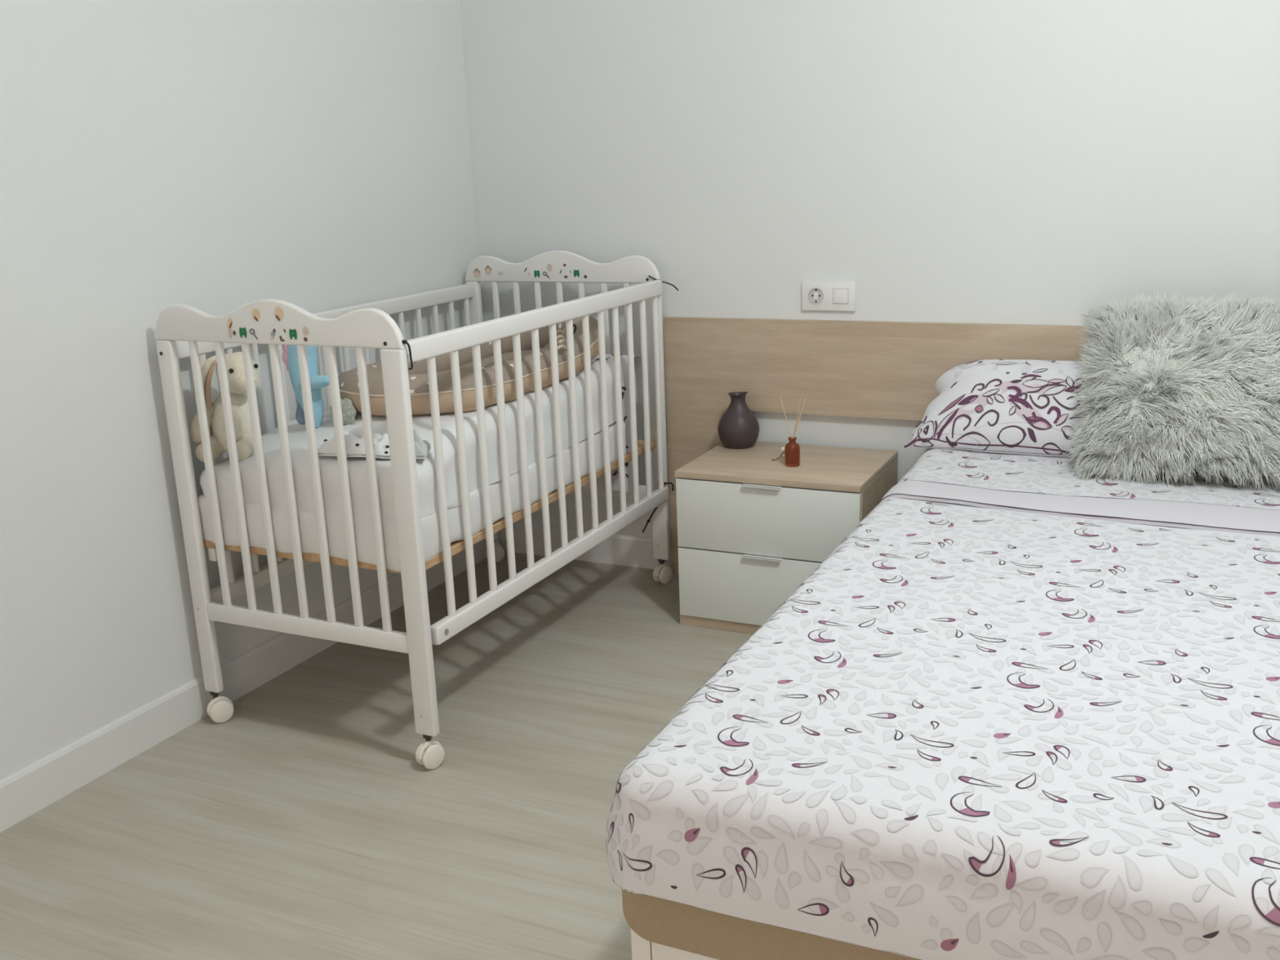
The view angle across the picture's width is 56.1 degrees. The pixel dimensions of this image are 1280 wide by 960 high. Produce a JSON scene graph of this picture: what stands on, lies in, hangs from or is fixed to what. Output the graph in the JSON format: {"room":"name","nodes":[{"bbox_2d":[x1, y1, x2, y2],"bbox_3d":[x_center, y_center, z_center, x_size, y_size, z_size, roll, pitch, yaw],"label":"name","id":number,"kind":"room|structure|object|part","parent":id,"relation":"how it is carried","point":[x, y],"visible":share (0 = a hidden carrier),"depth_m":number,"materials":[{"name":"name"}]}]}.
{"room":"bedroom","nodes":[
{"label":"bedroom","id":0,"kind":"room"},
{"bbox_2d":[0,0,477,779],"bbox_3d":[-1.527,-0.423,1.759,0.100,2.500,4.500,5,16,25],"label":"wall","id":1,"kind":"structure","parent":0,"point":[217,157],"depth_m":2.64,"materials":[{"name":"paint"}]},
{"bbox_2d":[0,531,499,832],"bbox_3d":[-1.432,0.741,2.043,0.012,0.098,4.500,5,16,25],"label":"baseboard","id":2,"kind":"structure","parent":1,"relation":"attached to","point":[33,788],"depth_m":2.73,"materials":[{"name":"white wood"}]},
{"bbox_2d":[0,551,753,959],"bbox_3d":[0.508,0.994,1.160,4.500,0.080,4.700,5,16,25],"label":"floor","id":3,"kind":"structure","parent":0,"point":[306,823],"depth_m":2.42,"materials":[{"name":"laminate"}]},
{"bbox_2d":[155,250,678,769],"bbox_3d":[-0.467,-0.040,3.101,0.708,0.993,1.289,5,16,25],"label":"cot","id":4,"kind":"object","parent":3,"relation":"on","point":[181,331],"visible":0.96,"depth_m":2.65,"materials":[{"name":"white paint"}]},
{"bbox_3d":[-1.012,0.095,2.708,0.043,0.826,0.022,5,16,25],"label":"leg","id":5,"kind":"part","parent":4,"relation":"part of","materials":[{"name":"white paint"}]},
{"bbox_2d":[206,696,233,712],"bbox_3d":[-0.987,0.523,2.817,0.060,0.033,0.018,-13,18,-36],"label":"hood","id":6,"kind":"object","parent":4,"relation":"attached to","point":[219,704],"depth_m":2.81,"materials":[{"name":"white plastic"}]},
{"bbox_3d":[-0.752,0.137,3.294,0.024,0.042,1.199,5,16,25],"label":"rail","id":7,"kind":"part","parent":4,"relation":"part of","materials":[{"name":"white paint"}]},
{"bbox_3d":[-0.734,0.321,2.635,0.558,0.042,0.018,5,16,25],"label":"rail","id":8,"kind":"part","parent":4,"relation":"part of","materials":[{"name":"white paint"}]},
{"bbox_3d":[-0.773,-0.430,3.143,0.024,0.042,1.199,5,16,25],"label":"rail","id":9,"kind":"part","parent":4,"relation":"part of","materials":[{"name":"white paint"}]},
{"bbox_3d":[-0.467,0.142,2.453,0.051,0.826,0.022,5,16,25],"label":"leg","id":10,"kind":"part","parent":4,"relation":"part of","materials":[{"name":"white paint"}]},
{"bbox_2d":[197,421,626,572],"bbox_3d":[-0.519,-0.008,3.029,0.601,0.126,1.016,5,16,25],"label":"mattress","id":11,"kind":"object","parent":4,"relation":"on","point":[335,525],"visible":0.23,"depth_m":2.63,"materials":[{"name":"white fabric"}]},
{"bbox_2d":[199,361,616,519],"bbox_3d":[-0.524,-0.135,2.989,0.604,0.194,1.001,5,16,25],"label":"quilt","id":12,"kind":"object","parent":11,"relation":"on","point":[328,465],"visible":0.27,"depth_m":2.65,"materials":[{"name":"white fabric"}]},
{"bbox_2d":[190,351,258,462],"bbox_3d":[-0.922,-0.161,2.675,0.146,0.243,0.164,-11,17,-30],"label":"plush bunny","id":13,"kind":"object","parent":12,"relation":"on","point":[234,362],"visible":0.7,"depth_m":2.66,"materials":[{"name":"beige fabric"}]},
{"bbox_3d":[-0.980,-0.131,2.704,0.068,0.097,0.045,-8,16,-22],"label":"arm","id":14,"kind":"part","parent":13,"relation":"part of"},
{"bbox_3d":[-0.960,-0.076,2.708,0.055,0.064,0.082,5,16,25],"label":"leg","id":15,"kind":"part","parent":13,"relation":"part of","materials":[{"name":"beige fabric"}]},
{"bbox_3d":[-0.900,-0.124,2.655,0.040,0.081,0.059,0,15,7],"label":"arm","id":16,"kind":"part","parent":13,"relation":"part of"},
{"bbox_3d":[-0.882,-0.075,2.674,0.047,0.053,0.077,-3,15,-5],"label":"leg","id":17,"kind":"part","parent":13,"relation":"part of","materials":[{"name":"beige fabric"}]},
{"bbox_2d":[281,344,329,427],"bbox_3d":[-0.741,-0.226,2.711,0.132,0.221,0.069,12,20,42],"label":"plush toy","id":18,"kind":"object","parent":12,"relation":"on","point":[290,355],"visible":0.65,"depth_m":2.71,"materials":[{"name":"blue fabric"}]},
{"bbox_2d":[329,397,356,424],"bbox_3d":[-0.670,-0.152,2.716,0.064,0.070,0.047,5,16,25],"label":"folded towel","id":19,"kind":"object","parent":12,"relation":"on","point":[348,411],"visible":0.66,"depth_m":2.70,"materials":[{"name":"white fabric"}]},
{"bbox_2d":[317,426,390,458],"bbox_3d":[-0.588,-0.084,2.542,0.188,0.049,0.099,2,16,17],"label":"bodysuit","id":20,"kind":"object","parent":12,"relation":"on","point":[354,439],"visible":0.62,"depth_m":2.52,"materials":[{"name":"white fabric"}]},
{"bbox_2d":[413,429,431,458],"bbox_3d":[-0.476,-0.077,2.492,0.070,0.054,0.071,-2,15,2],"label":"cloth","id":21,"kind":"object","parent":12,"relation":"on","point":[422,448],"visible":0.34,"depth_m":2.48,"materials":[{"name":"white fabric"}]},
{"bbox_2d":[337,314,599,416],"bbox_3d":[-0.417,-0.306,3.042,0.473,0.169,0.861,5,16,25],"label":"nest","id":22,"kind":"object","parent":12,"relation":"on","point":[348,384],"visible":0.47,"depth_m":2.79,"materials":[{"name":"beige fabric"}]},
{"bbox_2d":[417,739,441,759],"bbox_3d":[-0.449,0.571,2.561,0.060,0.033,0.018,-13,18,-36],"label":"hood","id":23,"kind":"object","parent":4,"relation":"attached to","point":[429,748],"depth_m":2.55,"materials":[{"name":"white plastic"}]},
{"bbox_3d":[-0.495,-0.208,3.772,0.043,0.826,0.022,5,16,25],"label":"leg","id":24,"kind":"part","parent":4,"relation":"part of","materials":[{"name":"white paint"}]},
{"bbox_3d":[-0.205,-0.397,2.876,0.025,0.043,1.191,5,16,25],"label":"rail","id":25,"kind":"part","parent":4,"relation":"part of","materials":[{"name":"white paint"}]},
{"bbox_3d":[-0.180,0.183,3.036,0.025,0.042,1.178,5,16,25],"label":"rail","id":26,"kind":"part","parent":4,"relation":"part of","materials":[{"name":"white paint"}]},
{"bbox_3d":[-0.216,0.018,3.700,0.558,0.042,0.018,5,16,25],"label":"rail","id":27,"kind":"part","parent":4,"relation":"part of","materials":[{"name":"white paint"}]},
{"bbox_2d":[581,353,642,492],"bbox_3d":[-0.266,-0.185,3.517,0.580,0.387,0.122,5,16,25],"label":"cloth","id":28,"kind":"object","parent":4,"relation":"hanging from","point":[609,357],"visible":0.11,"depth_m":3.38,"materials":[{"name":"white fabric"}]},
{"bbox_3d":[0.050,-0.161,3.518,0.051,0.826,0.022,5,16,25],"label":"leg","id":29,"kind":"part","parent":4,"relation":"part of","materials":[{"name":"white paint"}]},
{"bbox_2d":[654,563,668,576],"bbox_3d":[0.068,0.268,3.626,0.060,0.033,0.018,-13,18,-36],"label":"caster wheel","id":30,"kind":"object","parent":4,"relation":"attached to","point":[661,570],"depth_m":3.61,"materials":[{"name":"white plastic"}]},
{"bbox_2d":[622,888,921,959],"bbox_3d":[1.073,0.496,2.153,1.495,0.330,1.954,5,16,25],"label":"bed","id":31,"kind":"object","parent":3,"relation":"on","point":[661,929],"visible":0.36,"depth_m":1.54,"materials":[{"name":"beige wood"}]},
{"bbox_3d":[1.075,0.512,2.161,1.481,0.295,1.947,5,16,25],"label":"box frame","id":32,"kind":"part","parent":31,"relation":"part of","materials":[{"name":"white wood"}]},
{"bbox_2d":[605,479,1279,959],"bbox_3d":[0.967,0.309,1.893,1.537,0.172,1.596,5,16,25],"label":"bedspread","id":33,"kind":"object","parent":31,"relation":"on","point":[970,732],"visible":0.97,"depth_m":1.52,"materials":[{"name":"white fabric"}]},
{"bbox_2d":[877,448,1279,536],"bbox_3d":[1.326,0.064,2.615,1.528,0.129,0.690,5,16,25],"label":"sheet","id":34,"kind":"object","parent":33,"relation":"on","point":[1032,484],"visible":0.63,"depth_m":2.59,"materials":[{"name":"white fabric"}]},
{"bbox_2d":[903,359,1090,457],"bbox_3d":[1.036,-0.180,2.950,0.721,0.206,0.262,5,16,25],"label":"pillow","id":35,"kind":"object","parent":34,"relation":"on","point":[1015,406],"visible":0.62,"depth_m":2.93,"materials":[{"name":"white fabric"}]},
{"bbox_2d":[1060,287,1279,491],"bbox_3d":[1.278,-0.200,2.694,0.490,0.320,0.285,5,16,25],"label":"cushion","id":36,"kind":"object","parent":34,"relation":"on","point":[1177,387],"visible":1,"depth_m":2.64,"materials":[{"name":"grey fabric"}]},
{"bbox_2d":[675,441,897,634],"bbox_3d":[0.407,0.161,3.303,0.504,0.437,0.401,5,16,25],"label":"nightstand","id":37,"kind":"object","parent":3,"relation":"on","point":[753,527],"visible":0.7,"depth_m":3.16,"materials":[{"name":"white wood"}]},
{"bbox_2d":[717,391,759,448],"bbox_3d":[0.281,-0.174,3.422,0.119,0.158,0.119,5,16,25],"label":"vase","id":38,"kind":"object","parent":37,"relation":"on","point":[738,428],"visible":1,"depth_m":3.39,"materials":[{"name":"ceramic"}]},
{"bbox_3d":[0.335,0.294,3.170,0.499,0.193,0.017,5,16,25],"label":"drawer","id":39,"kind":"part","parent":37,"relation":"part of","materials":[{"name":"white wood"}]},
{"bbox_3d":[0.314,0.016,3.091,0.104,0.005,0.025,5,16,25],"label":"handle","id":40,"kind":"part","parent":37,"relation":"part of","materials":[{"name":"white metal"}]},
{"bbox_3d":[0.321,0.203,3.141,0.107,0.005,0.025,5,16,25],"label":"handle","id":41,"kind":"part","parent":37,"relation":"part of","materials":[{"name":"white metal"}]},
{"bbox_3d":[0.328,0.105,3.120,0.499,0.189,0.017,5,16,25],"label":"drawer","id":42,"kind":"part","parent":37,"relation":"part of","materials":[{"name":"white wood"}]},
{"bbox_2d":[771,446,784,460],"bbox_3d":[0.381,-0.072,3.257,0.044,0.038,0.026,5,16,25],"label":"tag","id":43,"kind":"object","parent":37,"relation":"on","point":[782,447],"visible":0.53,"depth_m":3.25,"materials":[{"name":"beige paper"}]},
{"bbox_3d":[0.379,-0.065,3.255,0.044,0.025,0.016,4,16,21],"label":"stem","id":44,"kind":"part","parent":43,"relation":"part of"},
{"bbox_2d":[784,436,799,466],"bbox_3d":[0.405,-0.076,3.193,0.041,0.076,0.041,5,16,25],"label":"glass bottle","id":45,"kind":"object","parent":37,"relation":"on","point":[792,449],"visible":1,"depth_m":3.18,"materials":[{"name":"orange glass"}]},
{"bbox_2d":[779,395,791,438],"bbox_3d":[0.393,-0.142,3.192,0.004,0.157,0.072,-10,17,-27],"label":"stick","id":46,"kind":"object","parent":45,"relation":"in","point":[780,396],"visible":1,"depth_m":3.19,"materials":[{"name":"wood"}]},
{"bbox_2d":[792,395,802,436],"bbox_3d":[0.410,-0.141,3.174,0.038,0.171,0.003,2,16,16],"label":"stick","id":47,"kind":"object","parent":45,"relation":"in","point":[801,395],"visible":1,"depth_m":3.16,"materials":[{"name":"wood"}]},
{"bbox_2d":[791,398,805,438],"bbox_3d":[0.414,-0.136,3.176,0.052,0.160,0.005,-1,15,5],"label":"stick","id":48,"kind":"object","parent":45,"relation":"in","point":[804,401],"visible":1,"depth_m":3.17,"materials":[{"name":"wood"}]},
{"bbox_3d":[0.635,0.184,3.215,0.016,0.420,0.370,5,16,25],"label":"panel","id":49,"kind":"part","parent":37,"relation":"part of","materials":[{"name":"brown wood"}]},
{"bbox_2d":[459,0,1279,539],"bbox_3d":[1.444,-0.821,2.829,4.500,2.500,0.100,5,16,25],"label":"wall","id":50,"kind":"structure","parent":0,"point":[992,162],"depth_m":3.17,"materials":[{"name":"paint"}]},
{"bbox_2d":[498,523,671,568],"bbox_3d":[1.470,0.353,3.086,4.288,0.098,0.012,5,16,25],"label":"baseboard","id":51,"kind":"structure","parent":50,"relation":"attached to","point":[616,549],"depth_m":3.82,"materials":[{"name":"white wood"}]},
{"bbox_2d":[801,280,855,311],"bbox_3d":[0.519,-0.507,3.308,0.152,0.081,0.013,5,16,25],"label":"wall socket","id":52,"kind":"object","parent":50,"relation":"attached to","point":[817,295],"visible":1,"depth_m":3.30,"materials":[{"name":"white plastic"}]},
{"bbox_3d":[0.550,-0.503,3.290,0.044,0.042,0.001,5,16,25],"label":"switch frame","id":53,"kind":"part","parent":52,"relation":"part of","materials":[{"name":"white plastic"}]},
{"bbox_2d":[833,288,848,303],"bbox_3d":[0.549,-0.503,3.289,0.041,0.039,0.004,5,16,25],"label":"rocker switch","id":54,"kind":"object","parent":52,"relation":"attached to","point":[840,295],"depth_m":3.29,"materials":[{"name":"white plastic"}]},
{"bbox_2d":[663,316,1093,573],"bbox_3d":[1.496,0.024,2.973,3.118,0.791,0.022,5,16,25],"label":"headboard","id":55,"kind":"object","parent":50,"relation":"attached to","point":[867,369],"visible":0.44,"depth_m":3.36,"materials":[{"name":"brown wood"}]},
{"bbox_3d":[0.209,0.043,3.605,0.264,0.525,0.009,5,16,25],"label":"leg panel","id":56,"kind":"part","parent":55,"relation":"part of","materials":[{"name":"brown wood"}]},
{"bbox_3d":[1.486,-0.230,2.906,3.118,0.265,0.022,5,16,25],"label":"panel","id":57,"kind":"part","parent":55,"relation":"part of","materials":[{"name":"brown wood"}]}
]}

